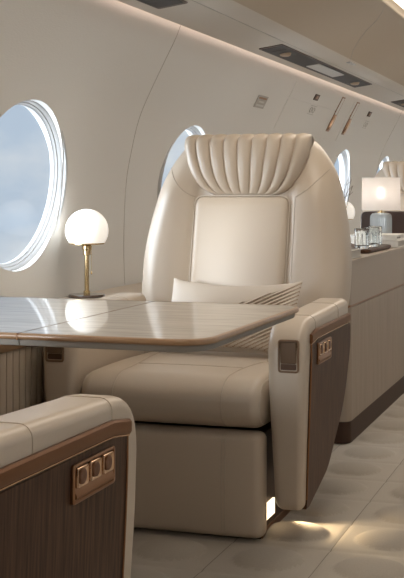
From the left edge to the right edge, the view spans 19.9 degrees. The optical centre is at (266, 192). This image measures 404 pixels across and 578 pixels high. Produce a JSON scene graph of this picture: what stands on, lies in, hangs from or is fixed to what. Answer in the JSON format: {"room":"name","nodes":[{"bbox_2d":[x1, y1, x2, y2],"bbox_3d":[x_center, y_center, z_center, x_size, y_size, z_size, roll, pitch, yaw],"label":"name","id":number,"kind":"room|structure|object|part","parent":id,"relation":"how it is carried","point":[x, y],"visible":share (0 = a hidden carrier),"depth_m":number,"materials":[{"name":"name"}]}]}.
{"room":"aircraft cabin","nodes":[
{"label":"aircraft cabin","id":0,"kind":"room"},
{"bbox_2d":[0,0,403,297],"bbox_3d":[-0.172,0.100,6.167,0.400,1.800,14.300,0,0,17],"label":"wall","id":1,"kind":"structure","parent":0,"point":[93,66],"depth_m":4.81,"materials":[{"name":"white"}]},
{"bbox_2d":[0,100,66,270],"bbox_3d":[-0.898,-0.027,4.130,0.128,0.655,0.692,0,0,16],"label":"window","id":2,"kind":"structure","parent":1,"relation":"in","point":[58,173],"depth_m":4.38,"materials":[{"name":"grey plastic"}]},
{"bbox_2d":[124,25,180,281],"bbox_3d":[-0.498,-0.160,4.981,0.268,1.121,0.003,0,0,17],"label":"trim","id":3,"kind":"structure","parent":1,"relation":"attached to","point":[180,25],"depth_m":5.00,"materials":[{"name":"grey plastic"}]},
{"bbox_2d":[137,0,187,8],"bbox_3d":[-0.677,-0.724,3.425,0.124,0.033,2.160,0,0,17],"label":"light","id":4,"kind":"object","parent":1,"relation":"attached to","point":[159,4],"visible":1,"depth_m":4.38,"materials":[{"name":"brown metal"}]},
{"bbox_2d":[157,126,200,199],"bbox_3d":[-0.420,-0.027,5.699,0.128,0.655,0.692,0,0,16],"label":"window","id":5,"kind":"structure","parent":1,"relation":"in","point":[192,130],"depth_m":5.39,"materials":[{"name":"grey"}]},
{"bbox_2d":[117,0,403,110],"bbox_3d":[0.162,-0.760,6.066,0.322,0.099,14.280,0,0,17],"label":"overhead panel","id":6,"kind":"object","parent":1,"relation":"attached to","point":[192,15],"depth_m":5.35,"materials":[{"name":"beige paint"}]},
{"bbox_2d":[253,95,268,108],"bbox_3d":[-0.035,-0.507,6.408,0.044,0.065,0.170,0,0,17],"label":"air vent","id":7,"kind":"object","parent":1,"relation":"in","point":[261,100],"visible":1,"depth_m":6.39,"materials":[{"name":"grey"}]},
{"bbox_2d":[192,0,399,94],"bbox_3d":[0.215,-0.739,6.050,0.004,0.004,14.260,0,0,17],"label":"trim","id":8,"kind":"structure","parent":1,"relation":"attached to","point":[192,0],"depth_m":5.52,"materials":[{"name":"grey"}]},
{"bbox_2d":[274,81,346,138],"bbox_3d":[0.298,-0.522,7.477,0.153,0.285,1.320,0,0,17],"label":"hatch","id":9,"kind":"object","parent":1,"relation":"attached to","point":[294,118],"visible":0.97,"depth_m":7.35,"materials":[{"name":"white plastic"}]},
{"bbox_3d":[0.272,-0.471,7.485,0.099,0.182,1.320,0,0,17],"label":"panel","id":10,"kind":"part","parent":9,"relation":"part of","materials":[{"name":"white plastic"}]},
{"bbox_2d":[313,94,319,100],"bbox_3d":[0.316,-0.612,7.367,0.031,0.036,0.100,0,0,17],"label":"latch","id":11,"kind":"object","parent":9,"relation":"attached to","point":[317,96],"depth_m":7.35,"materials":[{"name":"brown metal"}]},
{"bbox_3d":[0.345,-0.618,7.463,0.057,0.095,1.320,0,0,17],"label":"panel","id":12,"kind":"part","parent":9,"relation":"part of","materials":[{"name":"white plastic"}]},
{"bbox_2d":[326,97,344,131],"bbox_3d":[0.475,-0.547,8.009,0.132,0.235,0.080,0,0,17],"label":"bar","id":13,"kind":"object","parent":9,"relation":"attached to","point":[333,119],"visible":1,"depth_m":7.99,"materials":[{"name":"brown metal"}]},
{"bbox_2d":[259,44,371,87],"bbox_3d":[0.335,-0.724,6.750,0.124,0.033,2.190,0,0,17],"label":"light","id":14,"kind":"object","parent":1,"relation":"attached to","point":[282,51],"visible":1,"depth_m":6.48,"materials":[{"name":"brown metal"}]},
{"bbox_3d":[0.348,-0.722,6.788,0.076,0.015,0.640,0,0,17],"label":"panel","id":15,"kind":"part","parent":14,"relation":"part of","materials":[{"name":"grey plastic"}]},
{"bbox_2d":[334,151,350,201],"bbox_3d":[0.535,-0.027,8.837,0.128,0.655,0.692,0,0,16],"label":"window","id":16,"kind":"structure","parent":1,"relation":"in","point":[343,154],"depth_m":9.11,"materials":[{"name":"grey"}]},
{"bbox_2d":[335,101,389,147],"bbox_3d":[0.761,-0.522,8.998,0.153,0.285,1.340,0,0,17],"label":"hatch","id":17,"kind":"object","parent":1,"relation":"attached to","point":[355,134],"visible":1,"depth_m":8.98,"materials":[{"name":"white plastic"}]},
{"bbox_2d":[341,102,359,134],"bbox_3d":[0.612,-0.547,8.458,0.132,0.235,0.080,0,0,17],"label":"bar","id":18,"kind":"object","parent":17,"relation":"attached to","point":[347,125],"visible":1,"depth_m":8.44,"materials":[{"name":"brown metal"}]},
{"bbox_3d":[0.735,-0.471,9.006,0.099,0.182,1.340,0,0,17],"label":"panel","id":19,"kind":"part","parent":17,"relation":"part of","materials":[{"name":"white plastic"}]},
{"bbox_3d":[0.807,-0.618,8.984,0.057,0.095,1.340,0,0,17],"label":"panel","id":20,"kind":"part","parent":17,"relation":"part of","materials":[{"name":"white plastic"}]},
{"bbox_2d":[391,100,403,106],"bbox_3d":[1.345,-0.724,10.070,0.124,0.033,2.150,0,0,17],"label":"light","id":21,"kind":"object","parent":1,"relation":"attached to","point":[399,102],"visible":1,"depth_m":9.18,"materials":[{"name":"brown metal"}]},
{"bbox_2d":[131,393,403,577],"bbox_3d":[0.962,0.992,5.822,2.450,0.026,14.300,0,0,17],"label":"floor","id":22,"kind":"structure","parent":0,"point":[352,526],"depth_m":3.32,"materials":[{"name":"carpet"}]},
{"bbox_2d":[0,394,135,577],"bbox_3d":[-0.759,0.394,1.816,0.848,1.212,0.949,0,0,17],"label":"armrest","id":23,"kind":"object","parent":22,"relation":"on","point":[68,462],"visible":1,"depth_m":1.85,"materials":[{"name":"brown wood"}]},
{"bbox_3d":[-0.327,0.412,1.835,0.026,0.039,0.490,0,0,17],"label":"armrest trim","id":24,"kind":"part","parent":23,"relation":"part of","materials":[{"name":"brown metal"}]},
{"bbox_3d":[-0.291,0.470,1.924,0.008,0.065,0.162,0,0,17],"label":"control panel","id":25,"kind":"part","parent":23,"relation":"part of","materials":[{"name":"brown metal"}]},
{"bbox_2d":[0,282,151,415],"bbox_3d":[-0.094,0.700,6.144,0.322,0.600,14.100,0,0,17],"label":"ledge","id":26,"kind":"object","parent":22,"relation":"on","point":[22,379],"visible":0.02,"depth_m":3.49,"materials":[{"name":"beige leather"}]},
{"bbox_2d":[65,209,107,298],"bbox_3d":[-0.693,0.231,4.423,0.165,0.338,0.165,0,0,17],"label":"table lamp","id":27,"kind":"object","parent":26,"relation":"on","point":[86,228],"visible":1,"depth_m":4.37,"materials":[{"name":"brass"},{"name":"opal white glass"}]},
{"bbox_3d":[-0.693,0.309,4.423,0.026,0.159,0.026,0,0,17],"label":"stem","id":28,"kind":"part","parent":27,"relation":"part of","materials":[{"name":"gold metal"}]},
{"bbox_3d":[-0.693,0.128,4.423,0.165,0.132,0.165,0,0,17],"label":"globe","id":29,"kind":"part","parent":27,"relation":"part of","materials":[{"name":"white glass"}]},
{"bbox_2d":[0,297,298,351],"bbox_3d":[-0.553,0.350,2.865,1.133,0.101,0.772,0,0,17],"label":"dining table","id":30,"kind":"object","parent":26,"relation":"on","point":[159,326],"visible":1,"depth_m":2.69,"materials":[{"name":"brown wood"}]},
{"bbox_2d":[342,179,352,207],"bbox_3d":[0.567,0.140,8.452,0.110,0.521,0.317,0,0,30],"label":"plant","id":31,"kind":"object","parent":26,"relation":"on","point":[350,179],"visible":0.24,"depth_m":8.49,"materials":[{"name":"white"}]},
{"bbox_2d":[345,201,354,219],"bbox_3d":[0.573,0.231,8.564,0.165,0.338,0.165,0,0,17],"label":"table lamp","id":32,"kind":"object","parent":26,"relation":"on","point":[350,209],"visible":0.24,"depth_m":8.51,"materials":[{"name":"white glass"}]},
{"bbox_2d":[44,133,351,538],"bbox_3d":[-0.159,0.394,3.789,0.848,1.212,0.949,0,0,17],"label":"lounge chair","id":33,"kind":"object","parent":22,"relation":"on","point":[230,441],"visible":0.81,"depth_m":3.49,"materials":[{"name":"beige leather"}]},
{"bbox_3d":[-0.546,0.628,3.736,0.114,0.567,0.570,0,0,17],"label":"armrest","id":34,"kind":"part","parent":33,"relation":"part of","materials":[{"name":"beige leather"}]},
{"bbox_2d":[81,351,270,427],"bbox_3d":[-0.201,0.609,3.652,0.592,0.161,0.662,0,0,17],"label":"seat cushion","id":35,"kind":"object","parent":33,"relation":"on","point":[200,389],"depth_m":3.37,"materials":[{"name":"beige leather"}]},
{"bbox_3d":[-0.279,0.840,3.392,0.576,0.306,0.096,0,0,17],"label":"panel","id":36,"kind":"part","parent":33,"relation":"part of","materials":[{"name":"beige leather"}]},
{"bbox_2d":[171,278,302,351],"bbox_3d":[-0.120,0.408,3.801,0.457,0.236,0.154,0,0,17],"label":"throw pillow","id":37,"kind":"object","parent":33,"relation":"on","point":[183,291],"visible":0.41,"depth_m":3.78,"materials":[{"name":"beige fabric"}]},
{"bbox_3d":[-0.097,0.235,4.025,0.346,0.444,0.131,0,0,17],"label":"panel","id":38,"kind":"part","parent":33,"relation":"part of","materials":[{"name":"beige leather"}]},
{"bbox_3d":[-0.071,0.117,4.100,0.762,0.635,0.304,0,0,17],"label":"backrest","id":39,"kind":"part","parent":33,"relation":"part of","materials":[{"name":"beige leather"}]},
{"bbox_2d":[267,497,274,519],"bbox_3d":[0.007,0.934,3.399,0.008,0.048,0.092,0,0,17],"label":"floor light","id":40,"kind":"object","parent":33,"relation":"on","point":[270,500],"depth_m":3.41,"materials":[{"name":"beige"}]},
{"bbox_3d":[0.133,0.628,3.529,0.114,0.567,0.570,0,0,17],"label":"armrest","id":41,"kind":"part","parent":33,"relation":"part of","materials":[{"name":"beige leather"}]},
{"bbox_3d":[0.170,0.470,3.438,0.008,0.065,0.162,0,0,17],"label":"control panel","id":42,"kind":"part","parent":33,"relation":"part of","materials":[{"name":"brown metal"}]},
{"bbox_3d":[0.185,0.670,3.548,0.035,0.486,0.504,0,0,17],"label":"panel","id":43,"kind":"part","parent":33,"relation":"part of","materials":[{"name":"brown wood"}]},
{"bbox_3d":[0.190,0.412,3.533,0.026,0.039,0.490,0,0,17],"label":"armrest trim","id":44,"kind":"part","parent":33,"relation":"part of","materials":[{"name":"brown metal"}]},
{"bbox_2d":[334,246,403,443],"bbox_3d":[0.368,0.635,5.705,0.589,0.730,2.196,0,0,17],"label":"credenza","id":45,"kind":"object","parent":22,"relation":"on","point":[375,374],"visible":0.17,"depth_m":5.04,"materials":[{"name":"brown wood"}]},
{"bbox_2d":[352,249,361,258],"bbox_3d":[0.233,0.253,4.766,0.270,0.034,0.255,0,0,17],"label":"book","id":46,"kind":"object","parent":45,"relation":"on","point":[356,253],"visible":0.16,"depth_m":4.77,"materials":[{"name":"beige paper"}]},
{"bbox_3d":[0.368,0.957,5.706,0.581,0.086,2.188,0,0,17],"label":"skirting","id":47,"kind":"part","parent":45,"relation":"part of","materials":[{"name":"brown wood"}]},
{"bbox_2d":[351,244,390,253],"bbox_3d":[0.410,0.261,5.400,0.260,0.018,0.550,0,0,17],"label":"tray","id":48,"kind":"object","parent":45,"relation":"on","point":[383,246],"visible":0.39,"depth_m":5.31,"materials":[{"name":"brown wood"}]},
{"bbox_2d":[354,228,369,248],"bbox_3d":[0.433,0.207,5.241,0.070,0.092,0.070,0,0,17],"label":"drinking glass","id":49,"kind":"object","parent":48,"relation":"on","point":[361,235],"visible":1,"depth_m":5.21,"materials":[{"name":"white"}]},
{"bbox_2d":[365,227,379,246],"bbox_3d":[0.496,0.207,5.426,0.070,0.092,0.070,0,0,17],"label":"drinking glass","id":50,"kind":"object","parent":48,"relation":"on","point":[374,231],"visible":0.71,"depth_m":5.39,"materials":[{"name":"white"}]},
{"bbox_2d":[368,226,381,244],"bbox_3d":[0.525,0.207,5.589,0.070,0.092,0.070,0,0,17],"label":"drinking glass","id":51,"kind":"object","parent":48,"relation":"on","point":[380,227],"visible":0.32,"depth_m":5.57,"materials":[{"name":"white"}]},
{"bbox_3d":[0.368,0.363,5.705,0.583,0.171,2.190,0,0,17],"label":"drawer","id":52,"kind":"part","parent":45,"relation":"part of","materials":[{"name":"beige paint"}]},
{"bbox_2d":[351,239,403,247],"bbox_3d":[0.560,0.253,5.840,0.270,0.034,0.300,0,0,17],"label":"book","id":53,"kind":"object","parent":45,"relation":"on","point":[399,243],"visible":0.34,"depth_m":5.68,"materials":[{"name":"white paper"}]},
{"bbox_2d":[350,233,403,240],"bbox_3d":[0.563,0.222,5.850,0.250,0.026,0.280,0,0,17],"label":"book","id":54,"kind":"object","parent":53,"relation":"on","point":[385,236],"visible":0.41,"depth_m":5.74,"materials":[{"name":"white paper"}]},
{"bbox_2d":[361,177,400,232],"bbox_3d":[0.624,0.093,6.291,0.215,0.354,0.215,0,0,17],"label":"desk lamp","id":55,"kind":"object","parent":45,"relation":"on","point":[378,193],"visible":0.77,"depth_m":6.21,"materials":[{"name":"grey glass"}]},
{"bbox_3d":[0.624,0.004,6.291,0.212,0.174,0.212,0,0,17],"label":"lamp shade","id":56,"kind":"part","parent":55,"relation":"part of","materials":[{"name":"fabric"}]},
{"bbox_3d":[0.624,0.189,6.291,0.114,0.162,0.114,0,0,17],"label":"glass","id":57,"kind":"part","parent":55,"relation":"part of","materials":[{"name":"grey"}]},
{"bbox_2d":[361,211,403,232],"bbox_3d":[0.741,0.188,6.591,0.380,0.164,0.176,0,0,17],"label":"storage box","id":58,"kind":"object","parent":45,"relation":"on","point":[397,216],"visible":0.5,"depth_m":6.51,"materials":[{"name":"brown wood"}]},
{"bbox_2d":[360,161,403,227],"bbox_3d":[0.901,0.394,7.271,0.848,1.212,0.949,0,0,17],"label":"lounge chair","id":59,"kind":"object","parent":22,"relation":"on","point":[394,168],"visible":0.09,"depth_m":7.56,"materials":[{"name":"beige leather"}]},
{"bbox_3d":[0.988,0.117,7.582,0.762,0.635,0.304,0,0,17],"label":"backrest","id":60,"kind":"part","parent":59,"relation":"part of","materials":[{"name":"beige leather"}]},
{"bbox_3d":[0.963,0.235,7.507,0.346,0.444,0.131,0,0,17],"label":"panel","id":61,"kind":"part","parent":59,"relation":"part of","materials":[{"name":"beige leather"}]},
{"bbox_2d":[233,0,403,85],"bbox_3d":[0.924,-0.910,5.834,1.270,0.300,14.280,0,0,17],"label":"ceiling","id":62,"kind":"structure","parent":0,"point":[337,25],"depth_m":5.74,"materials":[{"name":"beige fabric"}]},
{"bbox_2d":[350,4,385,59],"bbox_3d":[0.526,-0.830,6.010,0.032,0.143,1.076,0,0,-6],"label":"trim","id":63,"kind":"structure","parent":62,"relation":"attached to","point":[385,4],"depth_m":5.98,"materials":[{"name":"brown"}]},
{"bbox_2d":[393,0,403,8],"bbox_3d":[0.909,-0.940,5.786,0.450,0.010,13.780,0,0,17],"label":"recessed light","id":64,"kind":"object","parent":62,"relation":"in","point":[400,3],"visible":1,"depth_m":5.64,"materials":[{"name":"beige"}]}
]}

